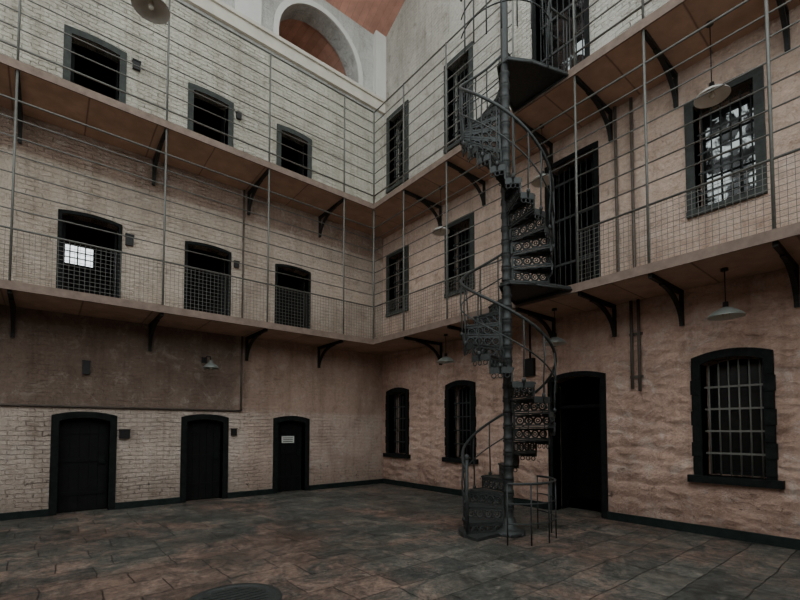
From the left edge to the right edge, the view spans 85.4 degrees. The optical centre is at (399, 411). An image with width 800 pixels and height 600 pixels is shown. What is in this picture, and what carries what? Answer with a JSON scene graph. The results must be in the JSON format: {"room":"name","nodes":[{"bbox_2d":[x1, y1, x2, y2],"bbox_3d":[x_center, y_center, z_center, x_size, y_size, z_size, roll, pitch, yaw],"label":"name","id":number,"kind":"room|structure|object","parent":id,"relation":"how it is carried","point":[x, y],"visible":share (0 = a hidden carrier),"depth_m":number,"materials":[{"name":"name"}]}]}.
{"room":"prison interior","nodes":[
{"label":"prison interior","id":0,"kind":"room"},
{"bbox_2d":[64,55,297,326],"bbox_3d":[-5.876,-5.346,12.137,6.790,6.650,2.021,2,-3,-39],"label":"doorways","id":1,"kind":"structure","parent":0,"point":[79,234],"depth_m":11.80,"materials":[{"name":"paint"}]},
{"bbox_2d":[0,0,382,512],"bbox_3d":[-7.330,-5.303,9.256,18.200,15.050,0.600,2,-3,-39],"label":"wall","id":2,"kind":"structure","parent":0,"point":[342,399],"depth_m":10.54,"materials":[{"name":"brick"}]},
{"bbox_2d":[7,289,15,337],"bbox_3d":[-7.162,-1.771,7.989,0.060,0.630,1.349,2,-3,-39],"label":"bracket","id":3,"kind":"object","parent":2,"relation":"attached to","point":[9,292],"visible":1,"depth_m":8.22,"materials":[{"name":"black metal"}]},
{"bbox_2d":[15,70,22,143],"bbox_3d":[-7.162,-5.668,8.147,0.060,0.630,1.349,2,-3,-39],"label":"bracket","id":4,"kind":"object","parent":2,"relation":"attached to","point":[20,109],"visible":0.8,"depth_m":8.38,"materials":[{"name":"black metal"}]},
{"bbox_2d":[48,412,116,515],"bbox_3d":[-6.796,1.070,9.316,1.130,2.120,0.480,2,-3,-39],"label":"door","id":5,"kind":"structure","parent":2,"relation":"in","point":[78,477],"depth_m":9.27,"materials":[{"name":"black paint"}]},
{"bbox_2d":[82,360,90,374],"bbox_3d":[-6.648,-0.932,9.191,0.150,0.290,0.083,2,-3,-39],"label":"control box","id":6,"kind":"object","parent":2,"relation":"attached to","point":[86,364],"visible":1,"depth_m":9.17,"materials":[{"name":"black plastic"}]},
{"bbox_2d":[56,209,122,297],"bbox_3d":[-6.843,-3.179,9.545,1.130,2.110,0.626,2,-3,-39],"label":"door frame","id":7,"kind":"structure","parent":2,"relation":"in","point":[61,233],"depth_m":9.47,"materials":[{"name":"black paint"}]},
{"bbox_2d":[63,24,126,103],"bbox_3d":[-6.843,-7.106,9.705,1.130,2.170,0.626,2,-3,-39],"label":"door frame","id":8,"kind":"structure","parent":2,"relation":"in","point":[68,57],"depth_m":9.66,"materials":[{"name":"grey paint"}]},
{"bbox_2d":[0,336,242,411],"bbox_3d":[-8.860,-1.128,7.396,12.294,1.964,0.048,2,-3,-39],"label":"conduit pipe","id":9,"kind":"object","parent":2,"relation":"attached to","point":[1,404],"visible":1,"depth_m":9.83,"materials":[{"name":"grey metal"}]},
{"bbox_2d":[119,429,130,438],"bbox_3d":[-6.090,0.496,9.589,0.220,0.210,0.083,2,-3,-39],"label":"control box","id":10,"kind":"object","parent":2,"relation":"attached to","point":[123,433],"visible":1,"depth_m":9.56,"materials":[{"name":"black plastic"}]},
{"bbox_2d":[125,233,133,246],"bbox_3d":[-6.090,-3.861,9.766,0.170,0.250,0.083,2,-3,-39],"label":"control box","id":11,"kind":"object","parent":2,"relation":"attached to","point":[128,241],"visible":0.93,"depth_m":9.74,"materials":[{"name":"black plastic"}]},
{"bbox_2d":[132,58,140,71],"bbox_3d":[-6.051,-7.956,9.965,0.170,0.210,0.083,2,-3,-39],"label":"control box","id":12,"kind":"object","parent":2,"relation":"attached to","point":[135,61],"visible":0.93,"depth_m":9.95,"materials":[{"name":"black plastic"}]},
{"bbox_2d":[148,312,163,350],"bbox_3d":[-5.342,-1.711,9.473,0.060,0.630,1.349,2,-3,-39],"label":"bracket","id":13,"kind":"object","parent":2,"relation":"attached to","point":[152,325],"visible":1,"depth_m":9.74,"materials":[{"name":"black metal"}]},
{"bbox_2d":[152,128,165,185],"bbox_3d":[-5.342,-5.608,9.632,0.060,0.630,1.349,2,-3,-39],"label":"bracket","id":14,"kind":"object","parent":2,"relation":"attached to","point":[155,160],"visible":0.93,"depth_m":9.87,"materials":[{"name":"black metal"}]},
{"bbox_2d":[0,479,382,520],"bbox_3d":[-7.124,2.036,8.705,17.000,0.140,0.050,2,-3,-39],"label":"baseboard","id":15,"kind":"structure","parent":2,"relation":"attached to","point":[164,501],"depth_m":10.06,"materials":[{"name":"black paint"}]},
{"bbox_2d":[180,414,228,502],"bbox_3d":[-4.933,1.132,10.835,1.100,2.120,0.480,2,-3,-39],"label":"door","id":16,"kind":"structure","parent":2,"relation":"in","point":[200,458],"depth_m":10.81,"materials":[{"name":"black paint"}]},
{"bbox_2d":[184,241,231,315],"bbox_3d":[-4.979,-3.117,11.065,1.100,2.110,0.626,2,-3,-39],"label":"door frame","id":17,"kind":"structure","parent":2,"relation":"in","point":[223,270],"depth_m":11.15,"materials":[{"name":"black paint"}]},
{"bbox_2d":[187,82,233,146],"bbox_3d":[-4.979,-7.044,11.225,1.100,2.170,0.626,2,-3,-39],"label":"door frame","id":18,"kind":"structure","parent":2,"relation":"in","point":[198,102],"depth_m":11.26,"materials":[{"name":"grey paint"}]},
{"bbox_2d":[202,356,218,368],"bbox_3d":[-4.608,-1.172,10.435,0.360,0.372,0.763,2,-3,-39],"label":"wall lamp","id":19,"kind":"object","parent":2,"relation":"attached to","point":[210,365],"visible":1,"depth_m":10.26,"materials":[{"name":"white metal"}]},
{"bbox_2d":[231,428,237,435],"bbox_3d":[-4.246,0.527,11.094,0.150,0.190,0.083,2,-3,-39],"label":"control box","id":20,"kind":"object","parent":2,"relation":"attached to","point":[233,430],"visible":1,"depth_m":11.06,"materials":[{"name":"black plastic"}]},
{"bbox_2d":[234,260,239,268],"bbox_3d":[-4.246,-3.820,11.271,0.140,0.170,0.083,2,-3,-39],"label":"control box","id":21,"kind":"object","parent":2,"relation":"attached to","point":[236,265],"visible":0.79,"depth_m":11.25,"materials":[{"name":"black plastic"}]},
{"bbox_2d":[236,111,241,120],"bbox_3d":[-4.246,-7.796,11.433,0.140,0.170,0.083,2,-3,-39],"label":"control box","id":22,"kind":"object","parent":2,"relation":"attached to","point":[238,115],"visible":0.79,"depth_m":11.42,"materials":[{"name":"black plastic"}]},
{"bbox_2d":[241,190,244,317],"bbox_3d":[-4.117,-3.950,11.386,0.044,3.800,0.044,1,-2,-17],"label":"conduit pipe","id":23,"kind":"object","parent":2,"relation":"attached to","point":[243,190],"visible":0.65,"depth_m":11.38,"materials":[{"name":"grey metal"}]},
{"bbox_2d":[245,328,267,360],"bbox_3d":[-3.614,-1.654,10.883,0.060,0.630,1.349,2,-3,-39],"label":"bracket","id":24,"kind":"object","parent":2,"relation":"attached to","point":[256,335],"visible":1,"depth_m":11.15,"materials":[{"name":"black metal"}]},
{"bbox_2d":[247,169,267,214],"bbox_3d":[-3.614,-5.550,11.041,0.060,0.630,1.349,2,-3,-39],"label":"bracket","id":25,"kind":"object","parent":2,"relation":"attached to","point":[253,189],"visible":0.94,"depth_m":11.28,"materials":[{"name":"black metal"}]},
{"bbox_2d":[183,0,385,114],"bbox_3d":[-7.090,-10.396,9.168,16.998,0.420,0.160,2,-3,-39],"label":"trim","id":26,"kind":"structure","parent":2,"relation":"attached to","point":[219,10],"depth_m":12.28,"materials":[{"name":"beige paint"}]},
{"bbox_2d":[272,416,309,493],"bbox_3d":[-3.167,1.190,12.276,1.080,2.120,0.480,2,-3,-39],"label":"door","id":27,"kind":"structure","parent":2,"relation":"in","point":[287,457],"depth_m":12.26,"materials":[{"name":"black paint"}]},
{"bbox_2d":[282,436,293,442],"bbox_3d":[-3.160,0.793,12.228,0.370,0.190,0.018,2,-3,-39],"label":"notice sign","id":28,"kind":"object","parent":27,"relation":"attached to","point":[285,439],"visible":1,"depth_m":12.22,"materials":[{"name":"white paint"}]},
{"bbox_2d":[274,264,310,328],"bbox_3d":[-3.213,-3.059,12.506,1.080,2.110,0.626,2,-3,-39],"label":"door","id":29,"kind":"structure","parent":2,"relation":"in","point":[301,284],"depth_m":12.60,"materials":[{"name":"black paint"}]},
{"bbox_2d":[276,123,311,178],"bbox_3d":[-3.213,-6.985,12.665,1.080,2.170,0.626,2,-3,-39],"label":"door","id":30,"kind":"structure","parent":2,"relation":"in","point":[291,143],"depth_m":12.71,"materials":[{"name":"grey paint"}]},
{"bbox_2d":[234,0,385,99],"bbox_3d":[-5.481,-11.665,10.547,12.828,2.230,0.140,2,-3,-39],"label":"trim","id":31,"kind":"structure","parent":2,"relation":"attached to","point":[252,9],"depth_m":13.66,"materials":[{"name":"white paint"}]},
{"bbox_2d":[279,19,345,75],"bbox_3d":[-3.344,-11.253,14.298,2.800,1.750,1.810,2,-3,-39],"label":"niche","id":32,"kind":"object","parent":2,"relation":"in","point":[302,35],"visible":0.24,"depth_m":14.16,"materials":[{"name":"brown wood"}]},
{"bbox_2d":[317,340,343,367],"bbox_3d":[-1.972,-1.599,12.222,0.060,0.630,1.349,2,-3,-39],"label":"bracket","id":33,"kind":"object","parent":2,"relation":"attached to","point":[319,358],"visible":1,"depth_m":12.46,"materials":[{"name":"black metal"}]},
{"bbox_2d":[318,198,342,237],"bbox_3d":[-1.972,-5.496,12.381,0.060,0.630,1.349,2,-3,-39],"label":"bracket","id":34,"kind":"object","parent":2,"relation":"attached to","point":[331,209],"visible":0.91,"depth_m":12.61,"materials":[{"name":"black metal"}]},
{"bbox_2d":[325,0,404,36],"bbox_3d":[-5.907,-13.837,7.859,17.000,2.070,3.900,2,-3,-39],"label":"ceiling","id":35,"kind":"structure","parent":0,"point":[372,15],"depth_m":13.88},
{"bbox_2d":[131,0,170,23],"bbox_3d":[-4.059,-10.559,7.232,0.564,8.030,0.564,2,-3,-39],"label":"pendant lamp","id":36,"kind":"object","parent":35,"relation":"hanging from","point":[154,11],"visible":1,"depth_m":7.17,"materials":[{"name":"white metal"}]},
{"bbox_2d":[0,483,799,599],"bbox_3d":[-1.608,2.027,3.684,20.400,0.250,20.400,2,-3,-39],"label":"floor","id":37,"kind":"structure","parent":0,"point":[381,541],"depth_m":6.10,"materials":[{"name":"stone"}]},
{"bbox_2d":[188,583,281,599],"bbox_3d":[-1.691,1.921,4.422,0.950,0.019,0.950,2,-3,-39],"label":"manhole cover","id":38,"kind":"object","parent":37,"relation":"on","point":[240,591],"visible":1,"depth_m":4.59,"materials":[{"name":"metal"}]},
{"bbox_2d":[458,0,571,545],"bbox_3d":[1.932,-3.136,7.539,1.892,10.380,1.592,2,-3,-39],"label":"spiral staircase","id":39,"kind":"structure","parent":37,"relation":"on","point":[521,80],"depth_m":7.31,"materials":[{"name":"metal"}]},
{"bbox_2d":[0,0,799,238],"bbox_3d":[-1.765,-6.265,2.472,17.000,0.100,17.000,2,-3,-39],"label":"walkway underside","id":40,"kind":"structure","parent":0,"point":[688,17],"depth_m":8.79,"materials":[{"name":"brown wood"}]},
{"bbox_2d":[0,0,651,203],"bbox_3d":[-1.863,-7.697,1.576,15.642,2.890,15.646,2,-3,-39],"label":"gallery railing","id":41,"kind":"object","parent":40,"relation":"on","point":[643,4],"visible":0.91,"depth_m":9.90,"materials":[{"name":"grey metal"}]},
{"bbox_2d":[0,0,686,209],"bbox_3d":[-1.865,-6.310,1.488,15.600,0.150,15.600,2,-3,-39],"label":"trim","id":42,"kind":"structure","parent":40,"relation":"attached to","point":[670,5],"depth_m":8.54,"materials":[{"name":"paint"}]},
{"bbox_2d":[432,186,449,235],"bbox_3d":[1.065,-5.249,11.306,0.446,1.211,0.446,2,-3,-39],"label":"pendant lamp","id":43,"kind":"object","parent":40,"relation":"hanging from","point":[441,232],"visible":0.73,"depth_m":11.34,"materials":[{"name":"grey metal"}]},
{"bbox_2d":[531,124,553,187],"bbox_3d":[2.950,-5.343,8.999,0.446,1.211,0.446,2,-3,-39],"label":"pendant lamp","id":44,"kind":"object","parent":40,"relation":"hanging from","point":[536,183],"visible":0.52,"depth_m":9.05,"materials":[{"name":"grey metal"}]},
{"bbox_2d":[694,20,730,108],"bbox_3d":[4.815,-5.434,6.716,0.470,1.215,0.470,2,-3,-39],"label":"pendant lamp","id":45,"kind":"object","parent":40,"relation":"hanging from","point":[715,97],"visible":0.77,"depth_m":6.72,"materials":[{"name":"grey metal"}]},
{"bbox_2d":[0,235,799,355],"bbox_3d":[-1.765,-2.368,2.313,17.000,0.100,17.000,2,-3,-39],"label":"walkway underside","id":46,"kind":"structure","parent":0,"point":[763,258],"depth_m":8.33,"materials":[{"name":"brown wood"}]},
{"bbox_2d":[0,222,799,344],"bbox_3d":[-1.865,-2.413,1.330,15.600,0.150,15.600,2,-3,-39],"label":"trim","id":47,"kind":"structure","parent":46,"relation":"attached to","point":[791,230],"depth_m":7.82,"materials":[{"name":"paint"}]},
{"bbox_2d":[0,0,799,338],"bbox_3d":[-1.863,-4.305,1.436,15.645,3.900,15.649,2,-3,-39],"label":"gallery railing","id":48,"kind":"object","parent":46,"relation":"on","point":[766,8],"visible":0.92,"depth_m":7.75,"materials":[{"name":"grey metal"}]},
{"bbox_2d":[437,334,454,363],"bbox_3d":[1.166,-1.595,11.033,0.470,0.735,0.470,2,-3,-39],"label":"pendant lamp","id":49,"kind":"object","parent":46,"relation":"hanging from","point":[444,360],"visible":1,"depth_m":10.99,"materials":[{"name":"grey metal"}]},
{"bbox_2d":[545,308,566,345],"bbox_3d":[3.095,-1.693,8.672,0.446,0.731,0.446,2,-3,-39],"label":"pendant lamp","id":50,"kind":"object","parent":46,"relation":"hanging from","point":[556,341],"visible":0.89,"depth_m":8.64,"materials":[{"name":"grey metal"}]},
{"bbox_2d":[707,267,745,320],"bbox_3d":[4.872,-1.770,6.497,0.470,0.755,0.470,2,-3,-39],"label":"pendant lamp","id":51,"kind":"object","parent":46,"relation":"hanging from","point":[726,312],"visible":1,"depth_m":6.47,"materials":[{"name":"grey metal"}]},
{"bbox_2d":[565,168,600,511],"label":"doors","id":52,"kind":"structure","parent":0,"point":[583,423],"depth_m":11.03,"materials":[{"name":"paint"}]},
{"bbox_2d":[383,0,799,538],"bbox_3d":[5.052,-6.678,8.058,0.600,17.700,17.000,2,-3,-39],"label":"wall","id":53,"kind":"structure","parent":0,"point":[650,438],"depth_m":8.32,"materials":[{"name":"brick"}]},
{"bbox_2d":[383,387,410,458],"bbox_3d":[0.065,0.353,13.697,0.560,2.190,1.260,2,-3,-39],"label":"window","id":54,"kind":"structure","parent":53,"relation":"in","point":[403,406],"depth_m":13.88,"materials":[{"name":"black paint"}]},
{"bbox_2d":[385,245,408,317],"bbox_3d":[0.076,-4.098,13.888,0.530,2.060,1.100,2,-3,-39],"label":"window","id":55,"kind":"structure","parent":53,"relation":"in","point":[406,249],"depth_m":14.06,"materials":[{"name":"grey paint"}]},
{"bbox_2d":[386,100,408,193],"bbox_3d":[0.076,-8.460,14.066,0.530,2.550,1.100,2,-3,-39],"label":"window","id":56,"kind":"structure","parent":53,"relation":"in","point":[406,108],"depth_m":14.21,"materials":[{"name":"grey paint"}]},
{"bbox_2d":[404,336,441,364],"bbox_3d":[0.641,-1.620,11.716,1.349,0.630,0.060,2,-3,-39],"label":"bracket","id":57,"kind":"object","parent":53,"relation":"attached to","point":[427,343],"visible":0.9,"depth_m":11.85,"materials":[{"name":"black metal"}]},
{"bbox_2d":[404,190,441,226],"bbox_3d":[0.641,-5.516,11.875,1.349,0.630,0.060,2,-3,-39],"label":"bracket","id":58,"kind":"object","parent":53,"relation":"attached to","point":[426,202],"visible":0.8,"depth_m":12.03,"materials":[{"name":"black metal"}]},
{"bbox_2d":[443,41,473,153],"bbox_3d":[1.758,-8.543,12.007,0.530,2.550,1.060,2,-3,-39],"label":"window","id":59,"kind":"structure","parent":53,"relation":"in","point":[469,68],"depth_m":12.13,"materials":[{"name":"grey paint"}]},
{"bbox_2d":[444,212,474,297],"bbox_3d":[1.758,-4.182,11.829,0.530,2.060,1.060,2,-3,-39],"label":"window","id":60,"kind":"structure","parent":53,"relation":"in","point":[467,264],"depth_m":11.94,"materials":[{"name":"grey paint"}]},
{"bbox_2d":[442,380,478,463],"bbox_3d":[1.747,0.269,11.638,0.560,2.190,1.220,2,-3,-39],"label":"window","id":61,"kind":"structure","parent":53,"relation":"in","point":[467,418],"depth_m":11.81,"materials":[{"name":"black paint"}]},
{"bbox_2d":[447,161,485,205],"bbox_3d":[1.641,-5.566,10.652,1.349,0.630,0.060,2,-3,-39],"label":"bracket","id":62,"kind":"object","parent":53,"relation":"attached to","point":[469,176],"visible":0.84,"depth_m":10.83,"materials":[{"name":"black metal"}]},
{"bbox_2d":[447,325,486,353],"bbox_3d":[1.641,-1.669,10.493,1.349,0.630,0.060,2,-3,-39],"label":"bracket","id":63,"kind":"object","parent":53,"relation":"attached to","point":[448,326],"visible":0.16,"depth_m":10.24,"materials":[{"name":"black metal"}]},
{"bbox_2d":[525,324,535,376],"bbox_3d":[2.941,-1.404,9.885,0.088,1.210,0.270,2,-3,-39],"label":"junction box","id":64,"kind":"object","parent":53,"relation":"attached to","point":[530,366],"visible":0.76,"depth_m":9.83,"materials":[{"name":"black plastic"}]},
{"bbox_2d":[515,116,552,170],"bbox_3d":[2.842,-5.626,9.181,1.349,0.630,0.060,2,-3,-39],"label":"bracket","id":65,"kind":"object","parent":53,"relation":"attached to","point":[539,137],"visible":0.63,"depth_m":9.40,"materials":[{"name":"black metal"}]},
{"bbox_2d":[516,307,555,346],"bbox_3d":[2.842,-1.729,9.023,1.349,0.630,0.060,2,-3,-39],"label":"bracket","id":66,"kind":"object","parent":53,"relation":"attached to","point":[539,317],"visible":0.77,"depth_m":9.13,"materials":[{"name":"black metal"}]},
{"bbox_2d":[532,0,589,70],"bbox_3d":[3.727,-7.892,9.706,0.626,3.740,1.350,2,-3,-39],"label":"door","id":67,"kind":"structure","parent":53,"relation":"in","point":[564,7],"depth_m":9.85,"materials":[{"name":"black paint"}]},
{"bbox_2d":[544,140,600,285],"bbox_3d":[3.860,-3.802,9.377,0.626,3.340,1.210,2,-3,-39],"label":"door","id":68,"kind":"structure","parent":53,"relation":"in","point":[593,162],"depth_m":9.40,"materials":[{"name":"black paint"}]},
{"bbox_2d":[547,371,607,518],"bbox_3d":[3.879,0.649,9.172,0.626,2.950,1.270,2,-3,-39],"label":"door frame","id":69,"kind":"structure","parent":53,"relation":"in","point":[564,406],"depth_m":9.39,"materials":[{"name":"black paint"}]},
{"bbox_2d":[383,478,799,549],"bbox_3d":[4.816,1.981,7.481,0.050,0.150,16.950,2,-3,-39],"label":"baseboard","id":70,"kind":"structure","parent":53,"relation":"attached to","point":[772,540],"depth_m":7.49,"materials":[{"name":"black paint"}]},
{"bbox_2d":[576,76,612,141],"bbox_3d":[3.664,-5.667,8.175,1.349,0.630,0.060,2,-3,-39],"label":"bracket","id":71,"kind":"object","parent":53,"relation":"attached to","point":[599,103],"visible":0.86,"depth_m":8.35,"materials":[{"name":"black metal"}]},
{"bbox_2d":[578,291,616,336],"bbox_3d":[3.664,-1.770,8.017,1.349,0.630,0.060,2,-3,-39],"label":"bracket","id":72,"kind":"object","parent":53,"relation":"attached to","point":[600,303],"visible":0.99,"depth_m":8.22,"materials":[{"name":"black metal"}]},
{"bbox_2d":[613,97,635,271],"bbox_3d":[4.307,-4.075,8.312,0.060,3.800,0.360,2,-3,-39],"label":"conduit pipe","id":73,"kind":"object","parent":53,"relation":"attached to","point":[630,98],"visible":0.65,"depth_m":8.26,"materials":[{"name":"metal"}]},
{"bbox_2d":[629,299,643,390],"bbox_3d":[4.399,-1.226,8.098,0.078,1.710,0.230,2,-3,-39],"label":"conduit pipe","id":74,"kind":"object","parent":53,"relation":"attached to","point":[638,334],"visible":1,"depth_m":8.07,"materials":[{"name":"grey metal"}]},
{"bbox_2d":[645,30,678,108],"bbox_3d":[4.391,-5.703,7.285,1.349,0.630,0.060,2,-3,-39],"label":"bracket","id":75,"kind":"object","parent":53,"relation":"attached to","point":[666,65],"visible":0.84,"depth_m":7.45,"materials":[{"name":"black metal"}]},
{"bbox_2d":[648,273,684,325],"bbox_3d":[4.391,-1.806,7.126,1.349,0.630,0.060,2,-3,-39],"label":"bracket","id":76,"kind":"object","parent":53,"relation":"attached to","point":[667,286],"visible":1,"depth_m":7.33,"materials":[{"name":"black metal"}]},
{"bbox_2d":[684,66,767,218],"bbox_3d":[5.483,-4.368,7.270,0.530,2.060,1.080,2,-3,-39],"label":"window","id":77,"kind":"structure","parent":53,"relation":"in","point":[752,153],"depth_m":7.34,"materials":[{"name":"grey paint"}]},
{"bbox_2d":[687,347,784,489],"bbox_3d":[5.471,0.083,7.079,0.560,2.190,1.240,2,-3,-39],"label":"window","id":78,"kind":"structure","parent":53,"relation":"in","point":[741,392],"depth_m":7.15,"materials":[{"name":"black paint"}]},
{"bbox_2d":[776,0,790,51],"bbox_3d":[5.334,-5.750,6.132,1.349,0.630,0.060,2,-3,-39],"label":"bracket","id":79,"kind":"object","parent":53,"relation":"attached to","point":[783,11],"visible":0.88,"depth_m":6.44,"materials":[{"name":"black metal"}]},
{"bbox_2d":[772,240,799,307],"bbox_3d":[5.334,-1.853,5.973,1.349,0.630,0.060,2,-3,-39],"label":"bracket","id":80,"kind":"object","parent":53,"relation":"attached to","point":[791,265],"visible":1,"depth_m":6.16,"materials":[{"name":"black metal"}]}
]}

